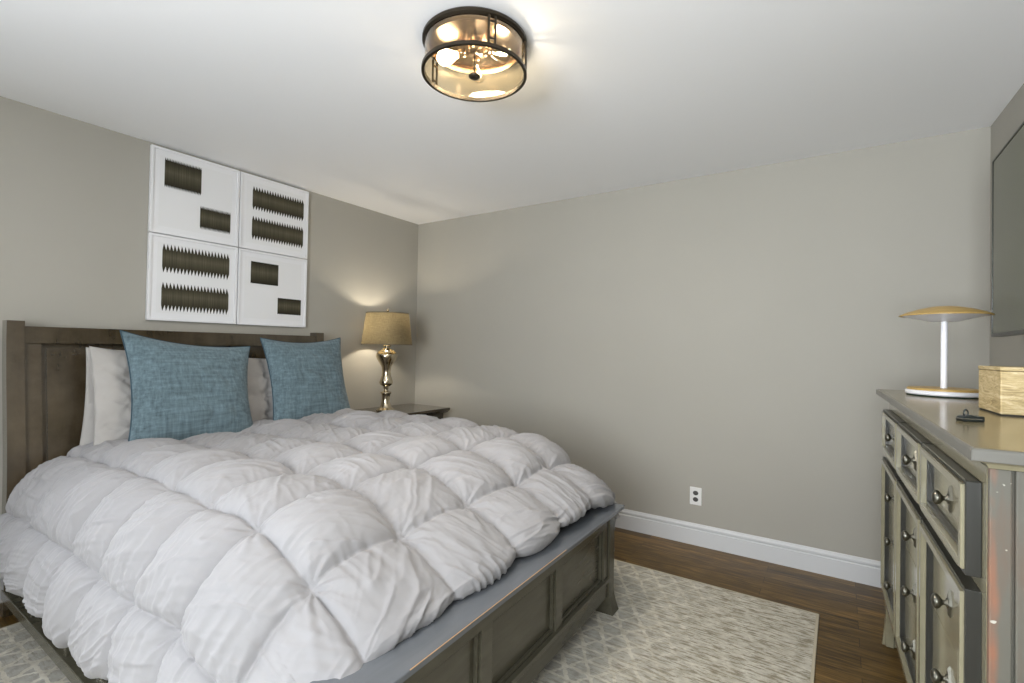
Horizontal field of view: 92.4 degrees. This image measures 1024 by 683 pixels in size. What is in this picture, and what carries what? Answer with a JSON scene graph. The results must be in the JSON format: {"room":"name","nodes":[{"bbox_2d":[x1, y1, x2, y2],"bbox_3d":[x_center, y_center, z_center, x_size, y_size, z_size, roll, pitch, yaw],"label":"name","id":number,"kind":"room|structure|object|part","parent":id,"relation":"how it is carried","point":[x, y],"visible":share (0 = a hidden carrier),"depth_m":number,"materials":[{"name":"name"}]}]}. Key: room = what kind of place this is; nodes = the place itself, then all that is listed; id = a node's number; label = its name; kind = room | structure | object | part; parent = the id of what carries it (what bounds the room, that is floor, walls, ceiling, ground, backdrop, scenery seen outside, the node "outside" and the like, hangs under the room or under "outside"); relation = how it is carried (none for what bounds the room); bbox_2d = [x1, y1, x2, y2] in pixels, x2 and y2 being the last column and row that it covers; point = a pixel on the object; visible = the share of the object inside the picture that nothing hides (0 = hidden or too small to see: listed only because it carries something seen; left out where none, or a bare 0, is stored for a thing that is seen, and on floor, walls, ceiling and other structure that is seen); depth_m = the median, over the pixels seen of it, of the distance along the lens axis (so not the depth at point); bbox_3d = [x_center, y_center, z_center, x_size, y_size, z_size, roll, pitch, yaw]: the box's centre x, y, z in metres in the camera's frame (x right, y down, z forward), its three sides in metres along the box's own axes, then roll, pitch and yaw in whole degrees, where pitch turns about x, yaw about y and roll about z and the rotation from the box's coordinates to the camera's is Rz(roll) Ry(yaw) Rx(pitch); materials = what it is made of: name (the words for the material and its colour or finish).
{"room":"bedroom","nodes":[
{"label":"bedroom","id":0,"kind":"room"},
{"bbox_2d":[0,96,417,514],"bbox_3d":[-2.390,0.044,2.592,0.120,2.440,5.120,1,-1,34],"label":"wall","id":1,"kind":"structure","parent":0,"point":[74,193],"depth_m":2.73,"materials":[{"name":"paint"}]},
{"bbox_2d":[145,232,237,323],"bbox_3d":[-1.980,-0.376,3.063,0.026,0.511,0.505,1,-1,34],"label":"framed print","id":2,"kind":"object","parent":1,"relation":"attached to","point":[188,280],"visible":1,"depth_m":3.03,"materials":[{"name":"white paper"}]},
{"bbox_2d":[148,144,239,246],"bbox_3d":[-1.970,-0.890,3.070,0.026,0.511,0.505,1,-1,34],"label":"framed print","id":3,"kind":"object","parent":1,"relation":"attached to","point":[193,198],"visible":1,"depth_m":3.04,"materials":[{"name":"white paper"}]},
{"bbox_2d":[236,248,306,327],"bbox_3d":[-1.696,-0.365,3.488,0.026,0.511,0.505,1,-1,34],"label":"framed print","id":4,"kind":"object","parent":1,"relation":"attached to","point":[271,288],"visible":1,"depth_m":3.46,"materials":[{"name":"white paper"}]},
{"bbox_2d":[238,172,308,258],"bbox_3d":[-1.687,-0.879,3.494,0.026,0.511,0.505,1,-1,34],"label":"framed print","id":5,"kind":"object","parent":1,"relation":"attached to","point":[273,216],"visible":1,"depth_m":3.47,"materials":[{"name":"white paper"}]},
{"bbox_2d":[0,527,905,682],"bbox_3d":[-0.596,1.331,1.434,4.470,0.100,5.300,1,-1,34],"label":"floor","id":6,"kind":"structure","parent":0,"point":[850,648],"depth_m":2.60,"materials":[{"name":"brown wood"}]},
{"bbox_2d":[356,403,449,418],"bbox_3d":[-0.946,0.943,4.178,0.495,0.738,0.680,1,-1,34],"label":"nightstand","id":7,"kind":"object","parent":6,"relation":"on","point":[410,409],"visible":0.05,"depth_m":4.22,"materials":[{"name":"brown wood"}]},
{"bbox_2d":[361,308,411,411],"bbox_3d":[-1.037,0.147,4.062,0.413,0.846,0.413,1,-1,34],"label":"table lamp","id":8,"kind":"object","parent":7,"relation":"on","point":[386,329],"visible":0.99,"depth_m":3.94,"materials":[{"name":"beige fabric"}]},
{"bbox_3d":[-1.033,-0.104,4.065,0.410,0.264,0.410,1,-1,34],"label":"lamp shade","id":9,"kind":"part","parent":8,"relation":"part of","materials":[{"name":"beige fabric"}]},
{"bbox_3d":[-1.030,-0.232,4.067,0.347,0.007,0.347,1,-1,34],"label":"shade trim","id":10,"kind":"part","parent":8,"relation":"part of","materials":[{"name":"brown fabric"}]},
{"bbox_3d":[-1.035,0.025,4.063,0.413,0.007,0.413,1,-1,34],"label":"shade trim","id":11,"kind":"part","parent":8,"relation":"part of","materials":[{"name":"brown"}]},
{"bbox_2d":[0,559,818,682],"bbox_3d":[-0.892,1.271,1.481,2.965,0.011,4.153,1,-1,34],"label":"area rug","id":12,"kind":"object","parent":6,"relation":"on","point":[665,627],"visible":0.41,"depth_m":2.11,"materials":[{"name":"beige carpet"}]},
{"bbox_2d":[0,320,624,682],"bbox_3d":[-0.929,0.601,2.335,2.489,1.349,1.753,1,-1,34],"label":"bed","id":13,"kind":"object","parent":12,"relation":"on","point":[510,630],"visible":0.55,"depth_m":2.06,"materials":[{"name":"brown wood"}]},
{"bbox_3d":[-2.345,0.575,2.300,0.174,1.349,0.062,1,-1,34],"label":"post","id":14,"kind":"part","parent":13,"relation":"part of","materials":[{"name":"brown wood"}]},
{"bbox_3d":[-1.393,1.042,1.650,2.200,0.285,0.063,1,-1,34],"label":"rail","id":15,"kind":"part","parent":13,"relation":"part of","materials":[{"name":"grey wood"}]},
{"bbox_3d":[-2.113,0.431,2.648,0.116,0.836,0.642,1,-1,34],"label":"headboard panel","id":16,"kind":"part","parent":13,"relation":"part of","materials":[{"name":"brown wood"}]},
{"bbox_3d":[-1.891,0.485,2.980,0.136,1.085,1.592,1,-1,34],"label":"headboard","id":17,"kind":"part","parent":13,"relation":"part of","materials":[{"name":"brown wood"}]},
{"bbox_3d":[-1.685,0.448,3.289,0.116,0.836,0.700,1,-1,34],"label":"headboard panel","id":18,"kind":"part","parent":13,"relation":"part of","materials":[{"name":"brown wood"}]},
{"bbox_3d":[-1.440,0.610,3.656,0.174,1.349,0.062,1,-1,34],"label":"post","id":19,"kind":"part","parent":13,"relation":"part of","materials":[{"name":"brown wood"}]},
{"bbox_3d":[-0.239,0.980,1.276,0.027,0.254,0.484,1,-1,32],"label":"footboard panel","id":20,"kind":"part","parent":13,"relation":"part of","materials":[{"name":"grey wood"}]},
{"bbox_3d":[0.018,0.788,1.698,0.158,0.018,1.750,1,-1,32],"label":"cap rail","id":21,"kind":"part","parent":13,"relation":"part of","materials":[{"name":"grey wood"}]},
{"bbox_3d":[0.029,1.000,1.686,0.072,0.402,1.690,1,-1,32],"label":"footboard","id":22,"kind":"part","parent":13,"relation":"part of","materials":[{"name":"grey wood"}]},
{"bbox_3d":[0.036,0.991,1.712,0.027,0.254,0.434,1,-1,32],"label":"footboard panel","id":23,"kind":"part","parent":13,"relation":"part of","materials":[{"name":"grey wood"}]},
{"bbox_3d":[0.297,1.002,2.126,0.027,0.254,0.434,1,-1,32],"label":"footboard panel","id":24,"kind":"part","parent":13,"relation":"part of","materials":[{"name":"grey wood"}]},
{"bbox_3d":[0.466,1.070,2.385,0.089,0.464,0.080,1,-1,32],"label":"foot post","id":25,"kind":"part","parent":13,"relation":"part of","materials":[{"name":"grey wood"}]},
{"bbox_3d":[-0.987,0.849,2.368,2.005,0.275,1.500,1,-1,34],"label":"mattress","id":26,"kind":"object","parent":13,"relation":"on","visible":0},
{"bbox_2d":[0,408,619,682],"bbox_3d":[-0.861,0.738,2.350,2.246,0.658,1.998,1,-1,34],"label":"duvet","id":27,"kind":"object","parent":26,"relation":"on","point":[306,549],"visible":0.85,"depth_m":1.57,"materials":[{"name":"white fabric"}]},
{"bbox_2d":[79,347,124,445],"bbox_3d":[-1.972,0.313,2.652,0.140,0.558,0.604,1,-1,34],"label":"pillow sham","id":28,"kind":"object","parent":27,"relation":"on","point":[87,434],"visible":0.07,"depth_m":2.43,"materials":[{"name":"beige fabric"}]},
{"bbox_2d":[89,346,130,445],"bbox_3d":[-1.884,0.301,2.634,0.178,0.545,0.617,1,-1,34],"label":"pillow sham","id":29,"kind":"object","parent":27,"relation":"on","point":[110,370],"visible":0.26,"depth_m":2.43,"materials":[{"name":"beige fabric"}]},
{"bbox_2d":[120,330,252,440],"bbox_3d":[-1.720,0.265,2.662,0.238,0.630,0.686,1,-1,34],"label":"throw pillow","id":30,"kind":"object","parent":27,"relation":"on","point":[179,391],"visible":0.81,"depth_m":2.56,"materials":[{"name":"blue fabric"}]},
{"bbox_2d":[247,358,272,420],"bbox_3d":[-1.513,0.346,3.266,0.160,0.485,0.610,1,-1,32],"label":"pillow sham","id":31,"kind":"object","parent":27,"relation":"on","point":[258,377],"visible":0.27,"depth_m":3.09,"materials":[{"name":"beige fabric"}]},
{"bbox_2d":[260,337,350,420],"bbox_3d":[-1.347,0.280,3.285,0.232,0.630,0.633,1,-1,34],"label":"throw pillow","id":32,"kind":"object","parent":27,"relation":"on","point":[306,379],"visible":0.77,"depth_m":3.18,"materials":[{"name":"blue fabric"}]},
{"bbox_2d":[876,389,1023,682],"bbox_3d":[1.412,0.759,1.407,0.470,1.117,1.655,1,-1,32],"label":"dresser","id":33,"kind":"object","parent":6,"relation":"on","point":[952,551],"visible":1,"depth_m":1.12,"materials":[{"name":"beige wood"}]},
{"bbox_3d":[1.503,0.976,1.959,0.031,0.033,0.033,1,-1,32],"label":"knob","id":34,"kind":"part","parent":33,"relation":"part of","materials":[{"name":"grey metal"}]},
{"bbox_3d":[1.506,0.801,1.962,0.031,0.033,0.033,1,-1,32],"label":"knob","id":35,"kind":"part","parent":33,"relation":"part of","materials":[{"name":"grey metal"}]},
{"bbox_3d":[1.510,0.626,1.964,0.031,0.033,0.033,1,-1,32],"label":"knob","id":36,"kind":"part","parent":33,"relation":"part of","materials":[{"name":"grey metal"}]},
{"bbox_3d":[1.514,0.386,1.967,0.031,0.033,0.033,1,-1,32],"label":"knob","id":37,"kind":"part","parent":33,"relation":"part of","materials":[{"name":"grey metal"}]},
{"bbox_3d":[1.521,0.964,1.948,0.003,0.147,0.404,1,-1,32],"label":"drawer","id":38,"kind":"part","parent":33,"relation":"part of","materials":[{"name":"beige wood"}]},
{"bbox_3d":[1.514,0.787,1.957,0.031,0.570,0.472,1,-1,32],"label":"drawer frame","id":39,"kind":"part","parent":33,"relation":"part of","materials":[{"name":"beige wood"}]},
{"bbox_3d":[1.524,0.802,1.950,0.003,0.173,0.404,1,-1,32],"label":"drawer","id":40,"kind":"part","parent":33,"relation":"part of","materials":[{"name":"beige wood"}]},
{"bbox_3d":[1.528,0.625,1.953,0.003,0.177,0.404,1,-1,32],"label":"drawer","id":41,"kind":"part","parent":33,"relation":"part of","materials":[{"name":"beige wood"}]},
{"bbox_3d":[1.522,0.385,1.962,0.032,0.185,0.472,1,-1,32],"label":"drawer","id":42,"kind":"part","parent":33,"relation":"part of","materials":[{"name":"beige wood"}]},
{"bbox_3d":[1.247,0.966,1.549,0.031,0.033,0.033,1,-1,32],"label":"knob","id":43,"kind":"part","parent":33,"relation":"part of","materials":[{"name":"grey metal"}]},
{"bbox_3d":[1.250,0.791,1.551,0.031,0.033,0.033,1,-1,32],"label":"knob","id":44,"kind":"part","parent":33,"relation":"part of","materials":[{"name":"grey metal"}]},
{"bbox_3d":[1.253,0.616,1.554,0.031,0.033,0.033,1,-1,32],"label":"knob","id":45,"kind":"part","parent":33,"relation":"part of","materials":[{"name":"grey metal"}]},
{"bbox_3d":[1.258,0.375,1.557,0.031,0.033,0.033,1,-1,32],"label":"knob","id":46,"kind":"part","parent":33,"relation":"part of","materials":[{"name":"grey metal"}]},
{"bbox_3d":[1.265,0.954,1.538,0.003,0.147,0.404,1,-1,32],"label":"drawer","id":47,"kind":"part","parent":33,"relation":"part of","materials":[{"name":"beige wood"}]},
{"bbox_3d":[1.268,0.792,1.540,0.003,0.173,0.404,1,-1,32],"label":"drawer","id":48,"kind":"part","parent":33,"relation":"part of","materials":[{"name":"beige wood"}]},
{"bbox_3d":[1.258,0.777,1.547,0.031,0.570,0.472,1,-1,32],"label":"drawer frame","id":49,"kind":"part","parent":33,"relation":"part of","materials":[{"name":"beige wood"}]},
{"bbox_3d":[1.271,0.615,1.543,0.003,0.177,0.404,1,-1,32],"label":"drawer","id":50,"kind":"part","parent":33,"relation":"part of","materials":[{"name":"beige wood"}]},
{"bbox_3d":[1.266,0.375,1.552,0.032,0.185,0.472,1,-1,32],"label":"drawer","id":51,"kind":"part","parent":33,"relation":"part of","materials":[{"name":"beige wood"}]},
{"bbox_3d":[0.993,0.781,1.141,0.031,0.033,0.033,1,-1,32],"label":"knob","id":52,"kind":"part","parent":33,"relation":"part of","materials":[{"name":"grey metal"}]},
{"bbox_3d":[0.997,0.606,1.143,0.031,0.033,0.033,1,-1,32],"label":"knob","id":53,"kind":"part","parent":33,"relation":"part of","materials":[{"name":"grey metal"}]},
{"bbox_3d":[1.001,0.365,1.147,0.031,0.033,0.033,1,-1,32],"label":"knob","id":54,"kind":"part","parent":33,"relation":"part of","materials":[{"name":"grey metal"}]},
{"bbox_3d":[1.011,0.782,1.130,0.003,0.173,0.404,1,-1,32],"label":"drawer","id":55,"kind":"part","parent":33,"relation":"part of","materials":[{"name":"beige wood"}]},
{"bbox_3d":[1.014,0.605,1.132,0.003,0.177,0.404,1,-1,32],"label":"drawer","id":56,"kind":"part","parent":33,"relation":"part of","materials":[{"name":"beige wood"}]},
{"bbox_2d":[899,306,994,398],"bbox_3d":[1.680,0.037,1.908,0.280,0.350,0.280,1,-1,34],"label":"table lamp","id":57,"kind":"object","parent":33,"relation":"on","point":[943,314],"visible":0.95,"depth_m":1.86,"materials":[{"name":"white metal"}]},
{"bbox_3d":[1.680,0.037,1.908,0.021,0.288,0.021,1,-1,34],"label":"post","id":58,"kind":"part","parent":57,"relation":"part of","materials":[{"name":"white ceramic"}]},
{"bbox_2d":[903,313,989,321],"bbox_3d":[1.682,-0.088,1.909,0.256,0.022,0.256,1,-1,34],"label":"diffuser","id":59,"kind":"object","parent":57,"relation":"attached to","point":[930,317],"depth_m":1.85,"materials":[{"name":"white plastic"}]},
{"bbox_3d":[1.001,0.766,1.137,0.031,0.570,0.472,1,-1,32],"label":"drawer frame","id":60,"kind":"part","parent":33,"relation":"part of","materials":[{"name":"beige wood"}]},
{"bbox_3d":[1.009,0.365,1.142,0.032,0.185,0.472,1,-1,32],"label":"drawer","id":61,"kind":"part","parent":33,"relation":"part of","materials":[{"name":"beige wood"}]},
{"bbox_2d":[954,409,984,421],"bbox_3d":[1.097,0.176,1.175,0.052,0.030,0.025,1,-1,8],"label":"binder clip","id":62,"kind":"object","parent":33,"relation":"on","point":[965,417],"visible":1,"depth_m":1.17,"materials":[{"name":"grey metal"}]},
{"bbox_2d":[978,366,1023,416],"bbox_3d":[1.453,0.135,1.312,0.264,0.129,0.187,1,-1,30],"label":"storage box","id":63,"kind":"object","parent":33,"relation":"on","point":[1001,388],"visible":1,"depth_m":1.30,"materials":[{"name":"beige wood"}]},
{"bbox_3d":[1.454,0.076,1.313,0.264,0.010,0.187,1,-1,30],"label":"lid","id":64,"kind":"part","parent":63,"relation":"part of","materials":[{"name":"wicker"}]},
{"bbox_3d":[1.439,0.236,1.426,0.449,0.024,1.577,1,-1,32],"label":"cornice","id":65,"kind":"part","parent":33,"relation":"part of","materials":[{"name":"beige wood"}]},
{"bbox_3d":[1.049,0.629,0.788,0.419,0.800,0.014,1,-1,32],"label":"frame","id":66,"kind":"part","parent":33,"relation":"part of","materials":[{"name":"grey wood"}]},
{"bbox_2d":[0,0,1023,224],"bbox_3d":[-0.550,-1.208,1.468,4.470,0.100,5.300,1,-1,34],"label":"ceiling","id":67,"kind":"structure","parent":0,"point":[329,98],"depth_m":2.17,"materials":[{"name":"white paint"}]},
{"bbox_2d":[421,6,526,101],"bbox_3d":[-0.142,-1.071,1.865,0.398,0.147,0.398,1,-1,34],"label":"ceiling light","id":68,"kind":"object","parent":67,"relation":"attached to","point":[475,41],"visible":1,"depth_m":1.82,"materials":[{"name":"black metal"}]},
{"bbox_3d":[-0.245,-1.082,1.865,0.085,0.060,0.060,-13,33,0],"label":"bulb","id":69,"kind":"part","parent":68,"relation":"part of","materials":[{"name":"white glass"}]},
{"bbox_2d":[457,48,466,58],"bbox_3d":[-0.190,-1.096,1.866,0.037,0.037,0.030,1,-1,0],"label":"socket","id":70,"kind":"object","parent":68,"relation":"attached to","point":[461,52],"depth_m":1.86,"materials":[{"name":"gold metal"}]},
{"bbox_3d":[-0.142,-1.062,1.865,0.046,0.130,0.046,1,-1,34],"label":"stem","id":71,"kind":"part","parent":68,"relation":"part of","materials":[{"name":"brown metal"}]},
{"bbox_2d":[472,55,480,66],"bbox_3d":[-0.138,-1.095,1.914,0.030,0.037,0.037,1,-1,3],"label":"socket","id":72,"kind":"object","parent":68,"relation":"attached to","point":[478,57],"depth_m":1.90,"materials":[{"name":"gold metal"}]},
{"bbox_2d":[482,47,491,56],"bbox_3d":[-0.094,-1.095,1.854,0.037,0.037,0.030,1,-1,14],"label":"socket","id":73,"kind":"object","parent":68,"relation":"attached to","point":[486,51],"depth_m":1.84,"materials":[{"name":"gold metal"}]},
{"bbox_2d":[415,126,990,560],"bbox_3d":[0.775,0.115,3.628,4.235,2.440,0.120,1,-1,34],"label":"wall","id":74,"kind":"structure","parent":0,"point":[733,336],"depth_m":3.14,"materials":[{"name":"paint"}]},
{"bbox_2d":[690,486,701,505],"bbox_3d":[1.212,1.020,3.237,0.074,0.116,0.008,1,-1,34],"label":"wall outlet","id":75,"kind":"object","parent":74,"relation":"attached to","point":[695,493],"visible":1,"depth_m":3.23,"materials":[{"name":"white plastic"}]},
{"bbox_2d":[615,509,880,587],"bbox_3d":[0.716,1.264,3.556,3.995,0.138,0.016,1,-1,34],"label":"baseboard","id":76,"kind":"structure","parent":74,"relation":"attached to","point":[824,562],"depth_m":3.02,"materials":[{"name":"grey paint"}]},
{"bbox_2d":[989,84,1023,366],"bbox_3d":[1.105,0.076,0.259,0.120,2.440,5.127,1,-1,32],"label":"wall","id":77,"kind":"structure","parent":0,"point":[1008,350],"depth_m":2.28,"materials":[{"name":"paint"}]},
{"bbox_2d":[991,121,1023,336],"bbox_3d":[1.704,-0.404,1.488,0.116,0.742,1.310,1,-1,34],"label":"television","id":78,"kind":"object","parent":77,"relation":"attached to","point":[1007,277],"visible":1,"depth_m":1.86,"materials":[{"name":"black"}]}
]}

